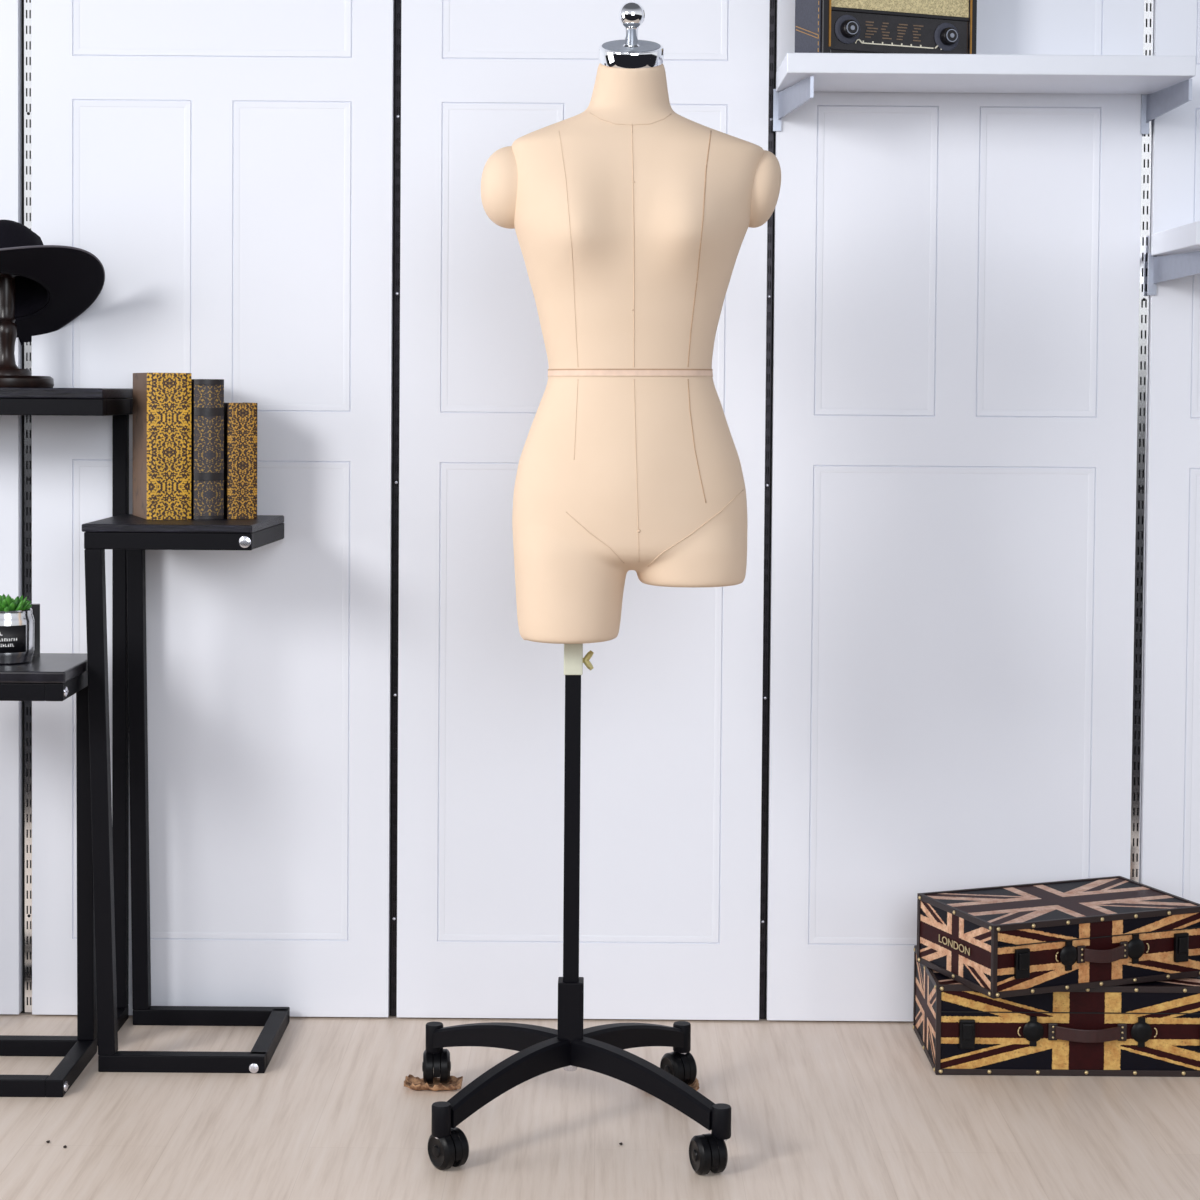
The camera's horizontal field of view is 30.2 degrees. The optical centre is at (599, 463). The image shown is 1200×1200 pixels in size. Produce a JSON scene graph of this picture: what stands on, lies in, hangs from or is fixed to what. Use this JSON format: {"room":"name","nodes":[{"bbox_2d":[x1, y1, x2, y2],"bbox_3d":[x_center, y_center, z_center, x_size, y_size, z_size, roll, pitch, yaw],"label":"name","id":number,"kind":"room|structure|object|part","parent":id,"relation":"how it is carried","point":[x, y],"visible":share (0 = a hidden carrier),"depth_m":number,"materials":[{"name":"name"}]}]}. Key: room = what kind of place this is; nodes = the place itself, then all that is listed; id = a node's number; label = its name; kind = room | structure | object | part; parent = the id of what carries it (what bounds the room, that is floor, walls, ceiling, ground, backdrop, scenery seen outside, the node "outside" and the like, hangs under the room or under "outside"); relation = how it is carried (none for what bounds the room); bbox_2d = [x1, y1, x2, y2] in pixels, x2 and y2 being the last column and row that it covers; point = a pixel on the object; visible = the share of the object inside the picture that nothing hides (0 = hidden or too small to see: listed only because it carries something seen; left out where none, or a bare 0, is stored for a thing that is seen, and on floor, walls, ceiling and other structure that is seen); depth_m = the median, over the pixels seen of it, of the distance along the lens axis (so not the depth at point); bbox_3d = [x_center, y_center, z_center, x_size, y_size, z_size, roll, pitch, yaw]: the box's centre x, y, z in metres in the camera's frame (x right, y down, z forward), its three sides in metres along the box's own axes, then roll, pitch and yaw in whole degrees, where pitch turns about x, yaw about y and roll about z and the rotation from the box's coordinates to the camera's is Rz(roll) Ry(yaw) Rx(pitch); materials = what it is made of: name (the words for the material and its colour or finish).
{"room":"clothing store","nodes":[
{"label":"clothing store","id":0,"kind":"room"},
{"bbox_2d":[0,0,1199,1020],"bbox_3d":[0.103,-0.358,3.550,5.000,2.500,0.080,0,2,0],"label":"wall","id":1,"kind":"structure","parent":0,"point":[956,276],"depth_m":3.53,"materials":[{"name":"white paint"}]},
{"bbox_3d":[-1.205,-0.289,3.524,0.568,2.336,0.022,0,2,0],"label":"wall panel","id":2,"kind":"part","parent":1,"relation":"part of","materials":[{"name":"white paint"}]},
{"bbox_2d":[24,0,31,1011],"bbox_3d":[-0.907,-0.275,3.525,0.014,2.312,0.003,0,2,0],"label":"rail","id":3,"kind":"object","parent":1,"relation":"attached to","point":[27,6],"visible":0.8,"depth_m":3.54,"materials":[{"name":"metal"}]},
{"bbox_3d":[-0.615,-0.285,3.524,0.570,2.336,0.022,0,2,0],"label":"wall panel","id":4,"kind":"part","parent":1,"relation":"part of","materials":[{"name":"white paint"}]},
{"bbox_2d":[391,0,400,1014],"bbox_3d":[-0.322,-0.271,3.525,0.008,2.312,0.003,0,2,0],"label":"rail","id":5,"kind":"object","parent":1,"relation":"attached to","point":[398,8],"visible":1,"depth_m":3.54,"materials":[{"name":"metal"}]},
{"bbox_3d":[-0.026,-0.280,3.524,0.580,2.336,0.022,0,2,0],"label":"wall panel","id":6,"kind":"part","parent":1,"relation":"part of","materials":[{"name":"white paint"}]},
{"bbox_2d":[759,0,774,1017],"bbox_3d":[0.269,-0.266,3.525,0.008,2.312,0.003,0,2,0],"label":"rail","id":7,"kind":"object","parent":1,"relation":"attached to","point":[772,11],"visible":0.9,"depth_m":3.54,"materials":[{"name":"metal"}]},
{"bbox_3d":[0.565,-0.276,3.524,0.577,2.336,0.022,0,2,0],"label":"wall panel","id":8,"kind":"part","parent":1,"relation":"part of","materials":[{"name":"white paint"}]},
{"bbox_2d":[773,53,1195,133],"bbox_3d":[0.579,-0.565,3.398,0.610,0.092,0.211,0,2,0],"label":"wall shelf","id":9,"kind":"object","parent":1,"relation":"attached to","point":[1164,83],"visible":1,"depth_m":3.31,"materials":[{"name":"laminate"}]},
{"bbox_2d":[795,0,976,53],"bbox_3d":[0.440,-0.705,3.387,0.269,0.185,0.102,0,2,-22],"label":"radio","id":10,"kind":"object","parent":9,"relation":"on","point":[821,26],"visible":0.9,"depth_m":3.36,"materials":[{"name":"black plastic"}]},
{"bbox_3d":[0.374,-0.651,3.316,0.027,0.027,0.013,0,2,-22],"label":"knob","id":11,"kind":"part","parent":10,"relation":"part of","materials":[{"name":"black paint"}]},
{"bbox_3d":[0.377,-0.650,3.310,0.020,0.020,0.002,0,2,-22],"label":"knob trim","id":12,"kind":"part","parent":10,"relation":"part of","materials":[{"name":"silver metal"}]},
{"bbox_3d":[0.453,-0.649,3.361,0.239,0.056,0.004,0,2,-22],"label":"dial panel","id":13,"kind":"part","parent":10,"relation":"part of","materials":[{"name":"black plastic"}]},
{"bbox_3d":[0.533,-0.651,3.380,0.027,0.027,0.013,0,2,-22],"label":"knob","id":14,"kind":"part","parent":10,"relation":"part of","materials":[{"name":"black paint"}]},
{"bbox_3d":[0.535,-0.651,3.374,0.020,0.020,0.002,0,2,-22],"label":"knob trim","id":15,"kind":"part","parent":10,"relation":"part of","materials":[{"name":"silver metal"}]},
{"bbox_2d":[1130,0,1153,882],"bbox_3d":[0.864,-0.261,3.525,0.015,2.312,0.003,0,2,0],"label":"rail","id":16,"kind":"object","parent":1,"relation":"attached to","point":[1148,14],"visible":0.79,"depth_m":3.54,"materials":[{"name":"silver metal"}]},
{"bbox_3d":[1.158,-0.271,3.524,0.570,2.336,0.022,0,2,0],"label":"wall panel","id":17,"kind":"part","parent":1,"relation":"part of","materials":[{"name":"white paint"}]},
{"bbox_2d":[1147,221,1199,294],"bbox_3d":[1.175,-0.308,3.377,0.616,0.096,0.271,0,2,0],"label":"wall shelf","id":18,"kind":"object","parent":1,"relation":"attached to","point":[1177,249],"visible":1,"depth_m":3.41,"materials":[{"name":"laminate"}]},
{"bbox_2d":[0,1013,1199,1199],"bbox_3d":[0.093,0.942,2.808,5.000,0.050,1.610,0,2,0],"label":"floor","id":19,"kind":"structure","parent":0,"point":[821,1110],"depth_m":3.05,"materials":[{"name":"brown wood"}]},
{"bbox_2d":[0,653,96,1096],"bbox_3d":[-0.908,0.591,3.248,0.307,0.607,0.222,0,2,0],"label":"side table","id":20,"kind":"object","parent":19,"relation":"on","point":[48,676],"visible":0.89,"depth_m":3.33,"materials":[{"name":"metal"}]},
{"bbox_2d":[0,594,33,664],"bbox_3d":[-0.867,0.238,3.232,0.083,0.100,0.083,0,2,0],"label":"potted plant","id":21,"kind":"object","parent":20,"relation":"on","point":[16,616],"visible":1,"depth_m":3.20,"materials":[{"name":"metal"}]},
{"bbox_2d":[0,634,16,646],"bbox_3d":[-0.866,0.251,3.195,0.052,0.024,0.009,0,2,1],"label":"print","id":22,"kind":"object","parent":21,"relation":"on","point":[6,640],"depth_m":3.19},
{"bbox_2d":[30,604,39,655],"bbox_3d":[-0.900,0.247,3.302,0.130,0.076,0.016,0,2,-14],"label":"picture frame","id":23,"kind":"object","parent":20,"relation":"on","point":[35,607],"visible":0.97,"depth_m":3.31,"materials":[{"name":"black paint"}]},
{"bbox_3d":[-0.773,0.601,3.248,0.027,0.590,0.217,0,2,0],"label":"frame","id":24,"kind":"part","parent":20,"relation":"part of","materials":[{"name":"black metal"}]},
{"bbox_2d":[0,388,132,1045],"bbox_3d":[-0.912,0.386,3.423,0.340,1.006,0.220,0,2,0],"label":"side table","id":25,"kind":"object","parent":19,"relation":"on","point":[13,401],"visible":0.77,"depth_m":3.51,"materials":[{"name":"black metal"}]},
{"bbox_2d":[0,274,53,387],"bbox_3d":[-0.912,-0.218,3.410,0.144,0.202,0.144,0,2,0],"label":"stand","id":26,"kind":"object","parent":25,"relation":"on","point":[11,376],"visible":0.84,"depth_m":3.40,"materials":[{"name":"brown wood"}]},
{"bbox_3d":[-0.912,-0.218,3.410,0.040,0.143,0.040,0,2,0],"label":"post","id":27,"kind":"part","parent":26,"relation":"part of","materials":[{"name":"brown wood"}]},
{"bbox_2d":[0,220,104,344],"bbox_3d":[-0.932,-0.278,3.389,0.315,0.191,0.285,1,2,18],"label":"hat","id":28,"kind":"object","parent":26,"relation":"on","point":[55,284],"visible":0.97,"depth_m":3.40,"materials":[{"name":"black fabric"}]},
{"bbox_3d":[-0.928,-0.306,3.419,0.155,0.108,0.155,-7,-22,0],"label":"crown","id":29,"kind":"part","parent":28,"relation":"part of","materials":[{"name":"black fabric"}]},
{"bbox_3d":[-0.908,-0.089,3.408,0.340,0.025,0.217,0,2,0],"label":"frame","id":30,"kind":"part","parent":25,"relation":"part of","materials":[{"name":"black metal"}]},
{"bbox_3d":[-0.761,0.406,3.457,0.022,0.965,0.152,0,2,0],"label":"leg","id":31,"kind":"part","parent":25,"relation":"part of","materials":[{"name":"black metal"}]},
{"bbox_2d":[82,514,289,1072],"bbox_3d":[-0.625,0.488,3.385,0.269,0.808,0.270,0,2,0],"label":"side table","id":32,"kind":"object","parent":19,"relation":"on","point":[134,534],"visible":1,"depth_m":3.27,"materials":[{"name":"metal"}]},
{"bbox_2d":[133,373,190,519],"bbox_3d":[-0.673,-0.029,3.410,0.066,0.222,0.136,0,2,-21],"label":"book","id":33,"kind":"object","parent":32,"relation":"on","point":[161,401],"visible":1,"depth_m":3.35,"materials":[{"name":"gold paper"}]},
{"bbox_2d":[191,379,223,519],"bbox_3d":[-0.613,-0.024,3.421,0.046,0.212,0.129,0,2,-21],"label":"book","id":34,"kind":"object","parent":32,"relation":"on","point":[207,395],"visible":0.87,"depth_m":3.36,"materials":[{"name":"grey paper"}]},
{"bbox_2d":[224,402,256,518],"bbox_3d":[-0.562,-0.006,3.432,0.046,0.177,0.096,0,2,-21],"label":"book","id":35,"kind":"object","parent":32,"relation":"on","point":[240,419],"visible":0.73,"depth_m":3.39,"materials":[{"name":"gold paper"}]},
{"bbox_2d":[404,1074,462,1090],"bbox_3d":[-0.240,0.893,3.205,0.083,0.014,0.054,0,2,0],"label":"scrap","id":36,"kind":"object","parent":19,"relation":"on","point":[414,1083],"visible":0.94,"depth_m":3.20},
{"bbox_2d":[422,2,780,1174],"bbox_3d":[-0.006,0.146,3.012,0.491,1.526,0.396,0,2,0],"label":"mannequin","id":37,"kind":"object","parent":19,"relation":"on","point":[631,216],"visible":1,"depth_m":2.92,"materials":[{"name":"beige fabric"}]},
{"bbox_2d":[426,1022,442,1053],"bbox_3d":[-0.239,0.829,3.207,0.026,0.040,0.026,0,2,0],"label":"socket","id":38,"kind":"object","parent":37,"relation":"attached to","point":[434,1030],"depth_m":3.19,"materials":[{"name":"black plastic"}]},
{"bbox_2d":[431,1101,450,1137],"bbox_3d":[-0.205,0.848,2.872,0.026,0.040,0.026,0,2,0],"label":"socket","id":39,"kind":"object","parent":37,"relation":"attached to","point":[441,1110],"depth_m":2.86,"materials":[{"name":"black plastic"}]},
{"bbox_3d":[-0.136,0.811,3.119,0.250,0.065,0.027,2,2,40],"label":"leg","id":40,"kind":"part","parent":37,"relation":"part of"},
{"bbox_3d":[-0.119,0.821,2.958,0.027,0.072,0.225,2,3,44],"label":"leg","id":41,"kind":"part","parent":37,"relation":"part of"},
{"bbox_2d":[557,977,583,1041],"bbox_3d":[-0.040,0.752,3.037,0.035,0.094,0.035,0,2,0],"label":"socket","id":42,"kind":"object","parent":37,"relation":"attached to","point":[570,989],"depth_m":3.02,"materials":[{"name":"black plastic"}]},
{"bbox_3d":[0.042,-0.571,2.965,0.024,0.034,0.030,0,2,0],"label":"knob stem","id":43,"kind":"part","parent":37,"relation":"part of","materials":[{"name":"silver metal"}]},
{"bbox_3d":[0.042,-0.597,2.953,0.036,0.036,0.036,0,2,0],"label":"knob","id":44,"kind":"part","parent":37,"relation":"part of","materials":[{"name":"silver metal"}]},
{"bbox_3d":[0.035,0.810,3.119,0.027,0.061,0.221,2,3,43],"label":"leg","id":45,"kind":"part","parent":37,"relation":"part of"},
{"bbox_3d":[0.054,0.822,2.958,0.250,0.072,0.027,2,2,40],"label":"leg","id":46,"kind":"part","parent":37,"relation":"part of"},
{"bbox_2d":[673,1021,690,1052],"bbox_3d":[0.118,0.828,3.207,0.026,0.040,0.026,0,2,0],"label":"socket","id":47,"kind":"object","parent":37,"relation":"attached to","point":[682,1029],"depth_m":3.20,"materials":[{"name":"black plastic"}]},
{"bbox_2d":[711,1103,730,1139],"bbox_3d":[0.157,0.851,2.872,0.026,0.040,0.026,0,2,0],"label":"socket","id":48,"kind":"object","parent":37,"relation":"attached to","point":[720,1112],"depth_m":2.86,"materials":[{"name":"black plastic"}]},
{"bbox_2d":[689,1078,698,1090],"bbox_3d":[0.101,0.896,3.202,0.083,0.014,0.054,0,2,0],"label":"scrap","id":49,"kind":"object","parent":19,"relation":"on","point":[695,1085],"visible":0.1,"depth_m":3.20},
{"bbox_2d":[913,945,1199,1076],"bbox_3d":[0.719,0.835,3.393,0.448,0.134,0.253,0,2,0],"label":"suitcase","id":50,"kind":"object","parent":19,"relation":"on","point":[1147,1028],"visible":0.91,"depth_m":3.29,"materials":[{"name":"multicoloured leather"}]},
{"bbox_3d":[0.669,0.839,3.280,0.014,0.026,0.005,0,2,0],"label":"handle mount","id":51,"kind":"part","parent":50,"relation":"part of","materials":[{"name":"brown leather"}]},
{"bbox_2d":[917,876,1199,998],"bbox_3d":[0.700,0.714,3.363,0.370,0.106,0.238,0,2,-21],"label":"suitcase","id":52,"kind":"object","parent":50,"relation":"on","point":[1056,936],"visible":1,"depth_m":3.29,"materials":[{"name":"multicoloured leather"}]},
{"bbox_3d":[0.705,0.718,3.252,0.014,0.026,0.005,0,2,-21],"label":"handle mount","id":53,"kind":"part","parent":52,"relation":"part of","materials":[{"name":"brown leather"}]},
{"bbox_3d":[0.742,0.720,3.259,0.070,0.022,0.013,0,2,-21],"label":"handle","id":54,"kind":"part","parent":52,"relation":"part of","materials":[{"name":"leather"}]},
{"bbox_3d":[0.774,0.718,3.280,0.014,0.026,0.005,0,2,-22],"label":"handle mount","id":55,"kind":"part","parent":52,"relation":"part of","materials":[{"name":"brown leather"}]},
{"bbox_3d":[0.720,0.841,3.273,0.096,0.022,0.013,0,2,0],"label":"handle","id":56,"kind":"part","parent":50,"relation":"part of","materials":[{"name":"leather"}]},
{"bbox_3d":[0.771,0.840,3.280,0.014,0.026,0.005,0,2,0],"label":"handle mount","id":57,"kind":"part","parent":50,"relation":"part of","materials":[{"name":"brown leather"}]}
]}

